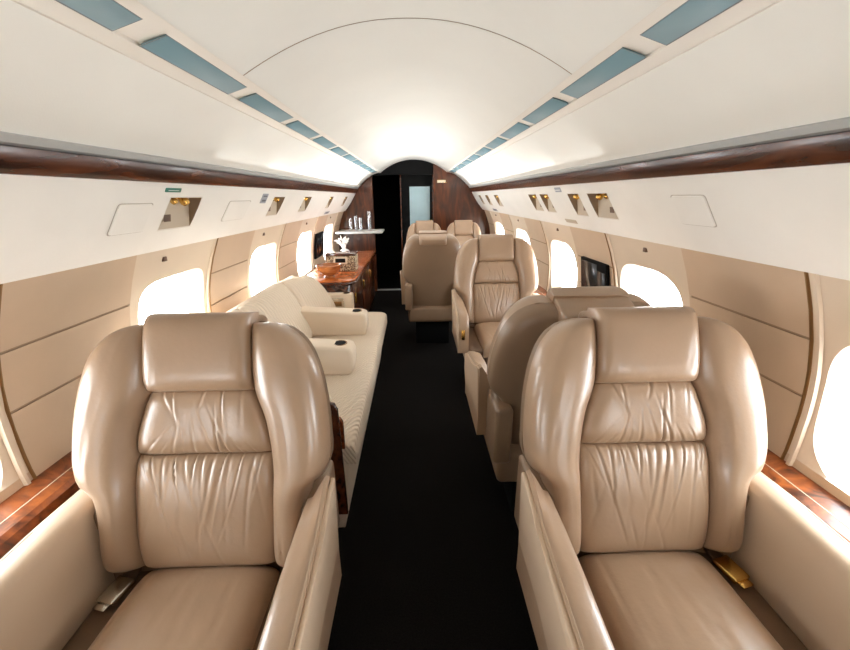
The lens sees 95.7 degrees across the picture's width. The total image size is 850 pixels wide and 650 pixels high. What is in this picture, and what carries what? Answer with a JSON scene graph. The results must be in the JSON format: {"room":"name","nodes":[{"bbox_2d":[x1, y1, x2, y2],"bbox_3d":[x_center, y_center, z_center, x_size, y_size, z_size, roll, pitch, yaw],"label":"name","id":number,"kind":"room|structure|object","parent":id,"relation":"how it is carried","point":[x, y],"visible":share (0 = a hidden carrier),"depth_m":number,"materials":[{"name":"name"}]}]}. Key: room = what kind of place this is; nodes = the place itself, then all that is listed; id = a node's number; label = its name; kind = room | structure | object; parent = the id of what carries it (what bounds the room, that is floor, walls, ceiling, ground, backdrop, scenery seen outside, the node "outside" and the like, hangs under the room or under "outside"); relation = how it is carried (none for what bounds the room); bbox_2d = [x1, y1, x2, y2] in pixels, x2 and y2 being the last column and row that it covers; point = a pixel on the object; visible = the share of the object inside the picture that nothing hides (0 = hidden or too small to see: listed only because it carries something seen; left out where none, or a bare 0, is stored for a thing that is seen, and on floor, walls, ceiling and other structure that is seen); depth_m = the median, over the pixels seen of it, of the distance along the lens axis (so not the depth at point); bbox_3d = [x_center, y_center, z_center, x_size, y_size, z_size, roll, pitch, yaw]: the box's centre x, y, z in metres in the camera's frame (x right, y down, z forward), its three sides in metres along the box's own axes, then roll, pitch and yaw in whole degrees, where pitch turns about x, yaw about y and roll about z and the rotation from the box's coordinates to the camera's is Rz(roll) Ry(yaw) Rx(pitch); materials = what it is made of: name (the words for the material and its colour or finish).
{"room":"aircraft cabin","nodes":[
{"label":"aircraft cabin","id":0,"kind":"room"},
{"bbox_2d":[0,211,343,502],"bbox_3d":[-1.089,0.156,2.027,0.216,1.240,8.200,-1,19,-1],"label":"wall","id":1,"kind":"structure","parent":0,"point":[51,324],"depth_m":1.22,"materials":[{"name":"beige plastic"}]},
{"bbox_2d":[0,284,36,491],"bbox_3d":[-1.139,0.257,0.759,0.216,0.654,0.636,-1,19,-1],"label":"window","id":2,"kind":"structure","parent":1,"relation":"in","point":[15,465],"depth_m":1.08,"materials":[{"name":"beige plastic"}]},
{"bbox_2d":[0,451,79,558],"bbox_3d":[-1.075,1.214,-0.150,0.122,0.615,3.400,-1,19,-1],"label":"trim","id":3,"kind":"structure","parent":1,"relation":"attached to","point":[25,509],"depth_m":1.08,"materials":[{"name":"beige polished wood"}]},
{"bbox_2d":[107,203,152,235],"bbox_3d":[-0.951,-0.344,1.246,0.063,0.096,0.168,-1,19,-1],"label":"access panel","id":4,"kind":"object","parent":1,"relation":"attached to","point":[128,218],"visible":1,"depth_m":1.23,"materials":[{"name":"beige plastic"}]},
{"bbox_2d":[128,238,218,325],"bbox_3d":[-1.168,-0.099,1.823,0.216,0.654,0.642,-1,19,-1],"label":"window","id":5,"kind":"structure","parent":1,"relation":"in","point":[194,260],"depth_m":1.79,"materials":[{"name":"beige plastic"}]},
{"bbox_2d":[165,188,181,191],"bbox_3d":[-0.903,-0.484,1.383,0.009,0.015,0.095,-1,19,-1],"label":"placard","id":6,"kind":"object","parent":1,"relation":"attached to","point":[166,189],"visible":1,"depth_m":1.38,"materials":[{"name":"teal plastic"}]},
{"bbox_2d":[0,174,354,283],"bbox_3d":[-1.008,-0.517,1.804,0.218,0.255,8.200,-1,19,-1],"label":"overhead panel","id":7,"kind":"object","parent":1,"relation":"attached to","point":[48,225],"depth_m":1.13,"materials":[{"name":"white plastic"}]},
{"bbox_2d":[157,197,202,230],"bbox_3d":[-0.954,-0.453,1.502,0.077,0.152,0.223,-1,19,-1],"label":"spotlight","id":8,"kind":"object","parent":1,"relation":"attached to","point":[180,211],"visible":0.69,"depth_m":1.53,"materials":[{"name":"beige plastic"}]},
{"bbox_2d":[158,198,189,229],"bbox_3d":[-0.981,-0.455,1.501,0.024,0.148,0.215,-1,19,-1],"label":"panel","id":9,"kind":"object","parent":8,"relation":"on","point":[176,215],"depth_m":1.52,"materials":[{"name":"beige plastic"}]},
{"bbox_2d":[221,200,250,220],"bbox_3d":[-0.971,-0.591,1.986,0.063,0.096,0.262,-1,19,-1],"label":"access panel","id":10,"kind":"object","parent":1,"relation":"attached to","point":[235,210],"visible":1,"depth_m":1.97,"materials":[{"name":"beige plastic"}]},
{"bbox_2d":[260,194,268,202],"bbox_3d":[-0.945,-0.743,2.263,0.031,0.053,0.090,-1,19,-1],"label":"placard","id":11,"kind":"object","parent":1,"relation":"attached to","point":[265,196],"visible":1,"depth_m":2.26,"materials":[{"name":"grey plastic"}]},
{"bbox_2d":[247,224,285,297],"bbox_3d":[-1.197,-0.457,2.895,0.216,0.654,0.642,-1,19,-1],"label":"window","id":12,"kind":"structure","parent":1,"relation":"in","point":[270,237],"depth_m":3.04,"materials":[{"name":"beige plastic"}]},
{"bbox_2d":[265,197,284,216],"bbox_3d":[-0.982,-0.797,2.529,0.077,0.152,0.218,-1,19,-1],"label":"spotlight","id":13,"kind":"object","parent":1,"relation":"attached to","point":[276,203],"visible":0.44,"depth_m":2.58,"materials":[{"name":"beige plastic"}]},
{"bbox_2d":[266,201,276,215],"bbox_3d":[-1.008,-0.798,2.528,0.024,0.148,0.210,-1,19,-1],"label":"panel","id":14,"kind":"object","parent":13,"relation":"on","point":[272,211],"depth_m":2.57,"materials":[{"name":"beige plastic"}]},
{"bbox_2d":[298,197,311,211],"bbox_3d":[-1.000,-1.023,3.207,0.077,0.152,0.228,-1,19,-1],"label":"spotlight","id":15,"kind":"object","parent":1,"relation":"attached to","point":[306,200],"visible":0.38,"depth_m":3.28,"materials":[{"name":"beige plastic"}]},
{"bbox_2d":[298,200,304,211],"bbox_3d":[-1.026,-1.025,3.205,0.024,0.148,0.220,-1,19,-1],"label":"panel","id":16,"kind":"object","parent":15,"relation":"on","point":[302,208],"depth_m":3.25,"materials":[{"name":"beige plastic"}]},
{"bbox_2d":[295,217,318,275],"bbox_3d":[-1.226,-0.815,3.966,0.216,0.654,0.642,-1,19,-1],"label":"window","id":17,"kind":"structure","parent":1,"relation":"in","point":[308,226],"depth_m":4.17,"materials":[{"name":"beige plastic"}]},
{"bbox_2d":[314,231,323,258],"bbox_3d":[-1.239,-0.939,4.515,0.060,0.280,0.380,-1,19,-1],"label":"wall monitor","id":18,"kind":"object","parent":1,"relation":"attached to","point":[319,237],"visible":1,"depth_m":4.44,"materials":[{"name":"black"}]},
{"bbox_2d":[325,196,333,207],"bbox_3d":[-1.025,-1.331,4.126,0.077,0.152,0.168,-1,19,-1],"label":"spotlight","id":19,"kind":"object","parent":1,"relation":"attached to","point":[331,197],"visible":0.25,"depth_m":4.20,"materials":[{"name":"beige plastic"}]},
{"bbox_2d":[323,212,338,260],"bbox_3d":[-1.254,-1.174,5.037,0.216,0.654,0.642,-1,19,-1],"label":"window","id":20,"kind":"structure","parent":1,"relation":"in","point":[331,220],"depth_m":5.25,"materials":[{"name":"white plastic"}]},
{"bbox_2d":[0,0,370,186],"bbox_3d":[-0.763,-0.787,1.720,0.201,0.163,8.200,-1,19,-1],"label":"ceiling","id":21,"kind":"structure","parent":0,"point":[57,82],"depth_m":0.93,"materials":[{"name":"white plastic"}]},
{"bbox_2d":[55,0,141,30],"bbox_3d":[-0.560,-0.508,0.540,0.064,0.023,0.405,-1,19,-1],"label":"ceiling light","id":22,"kind":"object","parent":21,"relation":"attached to","point":[109,14],"visible":1,"depth_m":0.68,"materials":[{"name":"teal"}]},
{"bbox_2d":[140,34,246,93],"bbox_3d":[-0.573,-0.660,0.995,0.064,0.023,0.405,-1,19,-1],"label":"ceiling light","id":23,"kind":"object","parent":21,"relation":"attached to","point":[165,47],"visible":0.96,"depth_m":0.94,"materials":[{"name":"teal"}]},
{"bbox_2d":[239,93,293,122],"bbox_3d":[-0.585,-0.812,1.450,0.064,0.023,0.405,-1,19,-1],"label":"ceiling light","id":24,"kind":"object","parent":21,"relation":"attached to","point":[257,102],"visible":0.89,"depth_m":1.41,"materials":[{"name":"teal"}]},
{"bbox_2d":[286,120,319,137],"bbox_3d":[-0.597,-0.964,1.906,0.064,0.023,0.405,-1,19,-1],"label":"ceiling light","id":25,"kind":"object","parent":21,"relation":"attached to","point":[299,127],"visible":0.85,"depth_m":1.87,"materials":[{"name":"teal"}]},
{"bbox_2d":[312,136,336,148],"bbox_3d":[-0.609,-1.116,2.361,0.064,0.023,0.405,-1,19,-1],"label":"ceiling light","id":26,"kind":"object","parent":21,"relation":"attached to","point":[322,141],"visible":0.91,"depth_m":2.33,"materials":[{"name":"teal"}]},
{"bbox_2d":[330,147,347,155],"bbox_3d":[-0.622,-1.268,2.816,0.064,0.023,0.405,-1,19,-1],"label":"ceiling light","id":27,"kind":"object","parent":21,"relation":"attached to","point":[337,150],"visible":0.85,"depth_m":2.78,"materials":[{"name":"teal"}]},
{"bbox_2d":[343,154,356,160],"bbox_3d":[-0.634,-1.421,3.271,0.064,0.023,0.405,-1,19,-1],"label":"ceiling light","id":28,"kind":"object","parent":21,"relation":"attached to","point":[349,157],"visible":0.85,"depth_m":3.23,"materials":[{"name":"teal"}]},
{"bbox_2d":[352,160,362,164],"bbox_3d":[-0.646,-1.573,3.726,0.064,0.023,0.405,-1,19,-1],"label":"ceiling light","id":29,"kind":"object","parent":21,"relation":"attached to","point":[357,162],"visible":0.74,"depth_m":3.69,"materials":[{"name":"teal"}]},
{"bbox_2d":[362,173,401,274],"bbox_3d":[-0.349,-1.686,6.388,1.550,1.950,1.200,-1,19,-1],"label":"wall","id":30,"kind":"structure","parent":0,"point":[386,188],"depth_m":6.96,"materials":[{"name":"black"}]},
{"bbox_2d":[137,0,666,171],"bbox_3d":[-0.062,-0.994,1.670,0.944,0.172,8.200,-1,19,-1],"label":"ceiling","id":31,"kind":"structure","parent":0,"point":[391,82],"depth_m":1.22,"materials":[{"name":"beige"}]},
{"bbox_2d":[339,164,489,290],"bbox_3d":[-0.157,-1.432,5.803,2.280,1.837,0.080,-1,19,-1],"label":"wall","id":32,"kind":"structure","parent":0,"point":[453,200],"depth_m":5.68,"materials":[{"name":"brown wood"}]},
{"bbox_2d":[0,144,357,192],"bbox_3d":[-0.885,-0.663,1.758,0.040,0.056,8.200,-1,19,-1],"label":"trim","id":33,"kind":"structure","parent":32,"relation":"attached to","point":[14,160],"depth_m":1.07,"materials":[{"name":"brown wood"}]},
{"bbox_2d":[0,131,358,188],"bbox_3d":[-0.865,-0.700,1.747,0.019,0.022,8.200,-1,19,-1],"label":"trim","id":34,"kind":"structure","parent":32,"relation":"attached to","point":[6,138],"depth_m":1.06,"materials":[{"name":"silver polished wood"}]},
{"bbox_2d":[11,0,380,174],"bbox_3d":[-0.596,-0.886,1.692,0.134,0.038,8.200,-1,19,-1],"label":"trim","id":35,"kind":"structure","parent":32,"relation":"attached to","point":[127,40],"depth_m":0.85,"materials":[{"name":"beige plastic"}]},
{"bbox_2d":[336,229,383,233],"bbox_3d":[-0.920,-1.345,5.529,0.640,0.028,0.447,-1,19,-1],"label":"shelf","id":36,"kind":"object","parent":32,"relation":"attached to","point":[344,231],"visible":1,"depth_m":5.37,"materials":[{"name":"white"}]},
{"bbox_2d":[372,160,432,175],"bbox_3d":[-0.324,-2.260,5.532,0.885,0.207,0.060,-1,19,-1],"label":"trim","id":37,"kind":"structure","parent":32,"relation":"attached to","point":[406,167],"depth_m":5.51,"materials":[{"name":"black"}]},
{"bbox_2d":[400,175,432,261],"bbox_3d":[-0.111,-1.428,5.880,0.505,1.780,0.080,-1,19,-1],"label":"door","id":38,"kind":"structure","parent":32,"relation":"in","point":[416,191],"depth_m":5.73,"materials":[{"name":"black"}]},
{"bbox_2d":[327,275,538,649],"bbox_3d":[-0.060,0.535,2.814,2.400,0.001,9.400,-1,19,-1],"label":"floor","id":39,"kind":"structure","parent":0,"point":[428,543],"depth_m":1.74,"materials":[{"name":"carpet"}]},
{"bbox_2d":[0,312,341,649],"bbox_3d":[-0.580,0.578,0.944,0.710,1.116,0.802,-1,19,-1],"label":"seat","id":40,"kind":"object","parent":39,"relation":"on","point":[204,513],"visible":1,"depth_m":0.97,"materials":[{"name":"leather"}]},
{"bbox_2d":[88,565,278,649],"bbox_3d":[-0.575,0.755,0.839,0.356,0.131,0.490,-1,19,-1],"label":"seat cushion","id":41,"kind":"object","parent":40,"relation":"on","point":[172,607],"depth_m":0.91,"materials":[{"name":"leather"}]},
{"bbox_2d":[138,389,271,454],"bbox_3d":[-0.588,0.257,1.043,0.362,0.187,0.118,-1,19,-1],"label":"lumbar cushion","id":42,"kind":"object","parent":40,"relation":"on","point":[170,421],"depth_m":1.00,"materials":[{"name":"leather"}]},
{"bbox_2d":[136,451,275,567],"bbox_3d":[-0.584,0.499,1.052,0.374,0.311,0.152,-1,19,-1],"label":"cushion","id":43,"kind":"object","parent":40,"relation":"on","point":[205,509],"depth_m":1.00,"materials":[{"name":"leather"}]},
{"bbox_2d":[227,275,386,526],"bbox_3d":[-0.697,0.198,2.513,0.774,0.844,1.995,-1,19,-1],"label":"sofa","id":44,"kind":"object","parent":39,"relation":"on","point":[347,340],"visible":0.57,"depth_m":2.39,"materials":[{"name":"beige leather"}]},
{"bbox_2d":[227,308,241,311],"bbox_3d":[-0.922,0.214,1.829,0.288,0.436,0.660,-1,19,-1],"label":"cushion","id":45,"kind":"object","parent":44,"relation":"on","point":[233,309],"depth_m":2.04,"materials":[{"name":"beige fabric"}]},
{"bbox_2d":[230,282,312,337],"bbox_3d":[-0.940,0.001,2.467,0.288,0.436,0.675,-1,19,-1],"label":"cushion","id":46,"kind":"object","parent":44,"relation":"on","point":[278,302],"depth_m":2.49,"materials":[{"name":"beige fabric"}]},
{"bbox_2d":[277,275,335,307],"bbox_3d":[-0.930,-0.194,3.060,0.281,0.427,0.587,1,19,3],"label":"cushion","id":47,"kind":"object","parent":44,"relation":"on","point":[309,293],"depth_m":3.00,"materials":[{"name":"beige fabric"}]},
{"bbox_2d":[312,312,386,464],"bbox_3d":[-0.648,0.236,2.477,0.680,0.125,1.900,-1,19,-1],"label":"seat cushion","id":48,"kind":"object","parent":44,"relation":"on","point":[351,392],"depth_m":2.08,"materials":[{"name":"beige fabric"}]},
{"bbox_2d":[330,402,348,514],"bbox_3d":[-0.531,0.602,1.528,0.442,0.700,0.098,-1,19,-1],"label":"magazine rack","id":49,"kind":"object","parent":39,"relation":"on","point":[337,422],"visible":0.22,"depth_m":1.47,"materials":[{"name":"brown wood"}]},
{"bbox_2d":[307,251,375,311],"bbox_3d":[-0.887,-0.365,4.428,0.497,0.700,1.966,-1,19,-1],"label":"credenza","id":50,"kind":"object","parent":39,"relation":"on","point":[360,282],"visible":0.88,"depth_m":3.89,"materials":[{"name":"brown wood"}]},
{"bbox_2d":[316,263,340,277],"bbox_3d":[-0.878,-0.494,3.524,0.226,0.118,0.226,-1,19,-1],"label":"bowl","id":51,"kind":"object","parent":50,"relation":"on","point":[328,270],"visible":1,"depth_m":3.46,"materials":[{"name":"brown wood"}]},
{"bbox_2d":[325,251,357,270],"bbox_3d":[-0.839,-0.650,3.905,0.300,0.172,0.211,-1,19,-1],"label":"woven box","id":52,"kind":"object","parent":50,"relation":"on","point":[348,260],"visible":0.91,"depth_m":3.81,"materials":[{"name":"brown wicker"}]},
{"bbox_2d":[334,235,348,250],"bbox_3d":[-0.899,-0.833,4.250,0.157,0.300,0.161,9,21,26],"label":"vase","id":53,"kind":"object","parent":50,"relation":"on","point":[344,240],"visible":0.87,"depth_m":4.22,"materials":[{"name":"white ceramic"}]},
{"bbox_2d":[307,251,375,282],"bbox_3d":[-0.894,-0.690,4.323,0.491,0.018,1.960,-1,19,-1],"label":"countertop","id":54,"kind":"structure","parent":50,"relation":"on","point":[364,257],"depth_m":3.71,"materials":[{"name":"brown wood"}]},
{"bbox_2d":[406,220,440,241],"bbox_3d":[-0.023,-0.801,5.086,0.524,1.092,0.814,1,19,4],"label":"seat","id":55,"kind":"object","parent":39,"relation":"on","point":[414,228],"visible":0.08,"depth_m":5.12,"materials":[{"name":"leather"}]},
{"bbox_2d":[400,230,459,342],"bbox_3d":[0.053,-0.402,3.866,0.593,1.107,0.797,-1,19,-1],"label":"seat","id":56,"kind":"object","parent":39,"relation":"on","point":[429,256],"visible":0.95,"depth_m":3.59,"materials":[{"name":"leather"}]},
{"bbox_2d":[447,220,480,246],"bbox_3d":[0.529,-0.811,5.099,0.509,1.092,0.797,-1,19,-1],"label":"seat","id":57,"kind":"object","parent":39,"relation":"on","point":[463,230],"visible":0.18,"depth_m":5.13,"materials":[{"name":"leather"}]},
{"bbox_2d":[455,235,473,246],"bbox_3d":[0.521,-1.120,5.201,0.322,0.187,0.117,-1,19,-1],"label":"lumbar cushion","id":58,"kind":"object","parent":57,"relation":"on","point":[462,239],"depth_m":5.16,"materials":[{"name":"leather"}]},
{"bbox_2d":[451,234,539,364],"bbox_3d":[0.559,-0.091,2.907,0.710,1.116,0.802,-1,19,-1],"label":"seat","id":59,"kind":"object","parent":39,"relation":"on","point":[492,272],"visible":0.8,"depth_m":2.94,"materials":[{"name":"leather"}]},
{"bbox_2d":[474,322,499,357],"bbox_3d":[0.565,0.086,2.802,0.356,0.131,0.490,-1,19,-1],"label":"seat cushion","id":60,"kind":"object","parent":59,"relation":"on","point":[484,332],"depth_m":2.73,"materials":[{"name":"leather"}]},
{"bbox_2d":[474,261,518,282],"bbox_3d":[0.552,-0.412,3.006,0.362,0.187,0.118,-1,19,-1],"label":"lumbar cushion","id":61,"kind":"object","parent":59,"relation":"on","point":[484,271],"depth_m":2.96,"materials":[{"name":"leather"}]},
{"bbox_2d":[473,283,519,322],"bbox_3d":[0.556,-0.170,3.015,0.374,0.311,0.152,-1,19,-1],"label":"cushion","id":62,"kind":"object","parent":59,"relation":"on","point":[491,301],"depth_m":2.97,"materials":[{"name":"leather"}]},
{"bbox_2d":[464,286,652,511],"bbox_3d":[0.580,0.297,1.802,0.710,1.082,0.802,-1,19,-1],"label":"seat","id":63,"kind":"object","parent":39,"relation":"on","point":[493,390],"visible":0.24,"depth_m":1.47,"materials":[{"name":"leather"}]},
{"bbox_2d":[514,306,849,649],"bbox_3d":[0.609,0.557,0.982,0.710,1.108,0.802,-1,19,-1],"label":"seat","id":64,"kind":"object","parent":39,"relation":"on","point":[647,516],"visible":1,"depth_m":1.01,"materials":[{"name":"leather"}]},
{"bbox_2d":[581,381,705,443],"bbox_3d":[0.602,0.240,1.082,0.362,0.187,0.118,-1,19,-1],"label":"lumbar cushion","id":65,"kind":"object","parent":64,"relation":"on","point":[612,412],"depth_m":1.04,"materials":[{"name":"leather"}]},
{"bbox_2d":[579,440,708,552],"bbox_3d":[0.606,0.482,1.091,0.374,0.311,0.152,-1,19,-1],"label":"cushion","id":66,"kind":"object","parent":64,"relation":"on","point":[649,496],"depth_m":1.04,"materials":[{"name":"leather"}]},
{"bbox_2d":[578,550,782,649],"bbox_3d":[0.615,0.738,0.878,0.356,0.131,0.490,-1,19,-1],"label":"seat cushion","id":67,"kind":"object","parent":64,"relation":"on","point":[645,599],"depth_m":0.92,"materials":[{"name":"leather"}]},
{"bbox_2d":[456,0,849,185],"bbox_3d":[0.642,-0.812,1.750,0.201,0.163,8.200,-1,19,-1],"label":"ceiling","id":68,"kind":"structure","parent":0,"point":[786,65],"depth_m":0.87,"materials":[{"name":"white plastic"}]},
{"bbox_2d":[462,159,471,164],"bbox_3d":[0.411,-1.617,3.824,0.064,0.023,0.405,-1,19,-1],"label":"ceiling light","id":69,"kind":"object","parent":68,"relation":"attached to","point":[466,162],"visible":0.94,"depth_m":3.80,"materials":[{"name":"teal"}]},
{"bbox_2d":[467,154,479,160],"bbox_3d":[0.424,-1.465,3.369,0.064,0.023,0.405,-1,19,-1],"label":"ceiling light","id":70,"kind":"object","parent":68,"relation":"attached to","point":[473,157],"visible":0.89,"depth_m":3.34,"materials":[{"name":"teal"}]},
{"bbox_2d":[475,147,490,155],"bbox_3d":[0.436,-1.312,2.914,0.064,0.023,0.405,-1,19,-1],"label":"ceiling light","id":71,"kind":"object","parent":68,"relation":"attached to","point":[484,150],"visible":0.89,"depth_m":2.88,"materials":[{"name":"teal"}]},
{"bbox_2d":[485,137,506,148],"bbox_3d":[0.448,-1.160,2.459,0.064,0.023,0.405,-1,19,-1],"label":"ceiling light","id":72,"kind":"object","parent":68,"relation":"attached to","point":[496,142],"visible":0.85,"depth_m":2.43,"materials":[{"name":"teal"}]},
{"bbox_2d":[500,122,529,138],"bbox_3d":[0.460,-1.008,2.004,0.064,0.023,0.405,-1,19,-1],"label":"ceiling light","id":73,"kind":"object","parent":68,"relation":"attached to","point":[516,129],"visible":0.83,"depth_m":1.97,"materials":[{"name":"teal"}]},
{"bbox_2d":[522,97,567,123],"bbox_3d":[0.473,-0.856,1.549,0.064,0.023,0.405,-1,19,-1],"label":"ceiling light","id":74,"kind":"object","parent":68,"relation":"attached to","point":[553,105],"visible":0.89,"depth_m":1.50,"materials":[{"name":"teal"}]},
{"bbox_2d":[560,47,646,98],"bbox_3d":[0.485,-0.704,1.093,0.064,0.023,0.405,-1,19,-1],"label":"ceiling light","id":75,"kind":"object","parent":68,"relation":"attached to","point":[622,59],"visible":0.96,"depth_m":1.04,"materials":[{"name":"teal"}]},
{"bbox_2d":[447,0,782,174],"bbox_3d":[0.473,-0.905,1.714,0.134,0.038,8.200,-1,19,-1],"label":"trim","id":76,"kind":"structure","parent":68,"relation":"attached to","point":[657,54],"depth_m":0.90,"materials":[{"name":"beige plastic"}]},
{"bbox_2d":[469,130,849,191],"bbox_3d":[0.766,-0.692,1.793,0.040,0.056,8.200,-1,19,-1],"label":"trim","id":77,"kind":"structure","parent":68,"relation":"attached to","point":[830,148],"depth_m":0.99,"materials":[{"name":"brown wood"}]},
{"bbox_2d":[469,117,849,187],"bbox_3d":[0.746,-0.728,1.781,0.019,0.022,8.200,-1,19,-1],"label":"trim","id":78,"kind":"structure","parent":68,"relation":"attached to","point":[841,124],"depth_m":0.98,"materials":[{"name":"silver"}]},
{"bbox_2d":[640,0,742,45],"bbox_3d":[0.497,-0.552,0.638,0.064,0.023,0.405,-1,19,-1],"label":"ceiling light","id":79,"kind":"object","parent":68,"relation":"attached to","point":[691,14],"visible":1,"depth_m":0.73,"materials":[{"name":"teal"}]},
{"bbox_2d":[484,210,849,506],"bbox_3d":[0.987,0.119,2.071,0.216,1.240,8.200,-1,19,-1],"label":"wall","id":80,"kind":"structure","parent":0,"point":[767,305],"depth_m":1.23,"materials":[{"name":"beige plastic"}]},
{"bbox_2d":[489,211,504,233],"bbox_3d":[0.980,-1.213,5.085,0.216,0.654,0.642,-1,19,-1],"label":"window","id":81,"kind":"structure","parent":80,"relation":"in","point":[496,219],"depth_m":5.22,"materials":[{"name":"beige plastic"}]},
{"bbox_2d":[494,195,503,206],"bbox_3d":[0.785,-1.343,4.107,0.077,0.152,0.208,-1,19,-1],"label":"spotlight","id":82,"kind":"object","parent":80,"relation":"attached to","point":[496,196],"visible":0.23,"depth_m":4.19,"materials":[{"name":"beige plastic"}]},
{"bbox_2d":[508,214,530,244],"bbox_3d":[1.009,-0.855,4.013,0.216,0.654,0.642,-1,19,-1],"label":"window","id":83,"kind":"structure","parent":80,"relation":"in","point":[519,226],"depth_m":4.05,"materials":[{"name":"beige plastic"}]},
{"bbox_2d":[528,194,543,210],"bbox_3d":[0.819,-0.920,2.842,0.077,0.152,0.198,-1,19,-1],"label":"spotlight","id":84,"kind":"object","parent":80,"relation":"attached to","point":[533,197],"visible":0.42,"depth_m":2.90,"materials":[{"name":"beige plastic"}]},
{"bbox_2d":[536,198,543,210],"bbox_3d":[0.845,-0.922,2.842,0.024,0.148,0.190,-1,19,-1],"label":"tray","id":85,"kind":"object","parent":84,"relation":"on","point":[538,206],"depth_m":2.88,"materials":[{"name":"beige plastic"}]},
{"bbox_2d":[540,194,556,212],"bbox_3d":[0.826,-0.835,2.586,0.077,0.152,0.178,-1,19,-1],"label":"spotlight","id":86,"kind":"object","parent":80,"relation":"attached to","point":[549,206],"visible":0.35,"depth_m":2.65,"materials":[{"name":"beige plastic"}]},
{"bbox_2d":[548,199,555,211],"bbox_3d":[0.852,-0.837,2.586,0.024,0.148,0.170,-1,19,-1],"label":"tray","id":87,"kind":"object","parent":86,"relation":"on","point":[551,208],"depth_m":2.63,"materials":[{"name":"beige plastic"}]},
{"bbox_2d":[540,221,579,291],"bbox_3d":[1.037,-0.496,2.942,0.216,0.654,0.642,-1,19,-1],"label":"window","id":88,"kind":"structure","parent":80,"relation":"in","point":[555,235],"depth_m":3.12,"materials":[{"name":"beige plastic"}]},
{"bbox_2d":[565,219,577,223],"bbox_3d":[0.908,-0.645,2.393,0.019,0.022,0.180,-1,19,-1],"label":"placard","id":89,"kind":"object","parent":80,"relation":"attached to","point":[567,220],"visible":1,"depth_m":2.38,"materials":[{"name":"beige plastic"}]},
{"bbox_2d":[566,193,588,216],"bbox_3d":[0.839,-0.676,2.112,0.077,0.152,0.158,-1,19,-1],"label":"spotlight","id":90,"kind":"object","parent":80,"relation":"attached to","point":[575,199],"visible":0.39,"depth_m":2.16,"materials":[{"name":"beige plastic"}]},
{"bbox_2d":[577,198,587,215],"bbox_3d":[0.865,-0.678,2.112,0.024,0.148,0.150,-1,19,-1],"label":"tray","id":91,"kind":"object","parent":90,"relation":"on","point":[581,211],"depth_m":2.15,"materials":[{"name":"beige plastic"}]},
{"bbox_2d":[581,256,609,286],"bbox_3d":[1.053,-0.254,2.396,0.063,0.300,0.350,-1,19,-1],"label":"wall monitor","id":92,"kind":"object","parent":80,"relation":"attached to","point":[593,272],"visible":0.47,"depth_m":2.35,"materials":[{"name":"black"}]},
{"bbox_2d":[586,193,618,219],"bbox_3d":[0.846,-0.584,1.837,0.077,0.152,0.218,-1,19,-1],"label":"spotlight","id":93,"kind":"object","parent":80,"relation":"attached to","point":[601,202],"visible":0.62,"depth_m":1.88,"materials":[{"name":"beige plastic"}]},
{"bbox_2d":[598,197,617,218],"bbox_3d":[0.872,-0.587,1.837,0.024,0.148,0.210,-1,19,-1],"label":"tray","id":94,"kind":"object","parent":93,"relation":"on","point":[605,209],"depth_m":1.86,"materials":[{"name":"beige plastic"}]},
{"bbox_2d":[604,233,690,306],"bbox_3d":[1.066,-0.138,1.871,0.216,0.654,0.642,-1,19,-1],"label":"window","id":95,"kind":"structure","parent":80,"relation":"in","point":[628,256],"depth_m":1.79,"materials":[{"name":"beige plastic"}]},
{"bbox_2d":[472,163,849,280],"bbox_3d":[0.893,-0.550,1.844,0.218,0.255,8.200,-1,19,-1],"label":"overhead panel","id":96,"kind":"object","parent":80,"relation":"attached to","point":[794,218],"depth_m":1.08,"materials":[{"name":"white plastic"}]},
{"bbox_2d":[534,285,849,542],"bbox_3d":[1.041,0.415,2.171,0.122,0.615,8.200,-1,19,-1],"label":"trim","id":97,"kind":"structure","parent":80,"relation":"attached to","point":[835,513],"depth_m":1.07,"materials":[{"name":"brown wood"}]},
{"bbox_2d":[670,195,716,226],"bbox_3d":[0.861,-0.369,1.239,0.062,0.096,0.168,-1,19,-1],"label":"access panel","id":98,"kind":"object","parent":80,"relation":"attached to","point":[690,209],"visible":1,"depth_m":1.23,"materials":[{"name":"beige plastic"}]},
{"bbox_2d":[780,272,849,495],"bbox_3d":[1.095,0.218,0.806,0.216,0.654,0.636,-1,19,-1],"label":"window","id":99,"kind":"structure","parent":80,"relation":"in","point":[818,438],"depth_m":1.07,"materials":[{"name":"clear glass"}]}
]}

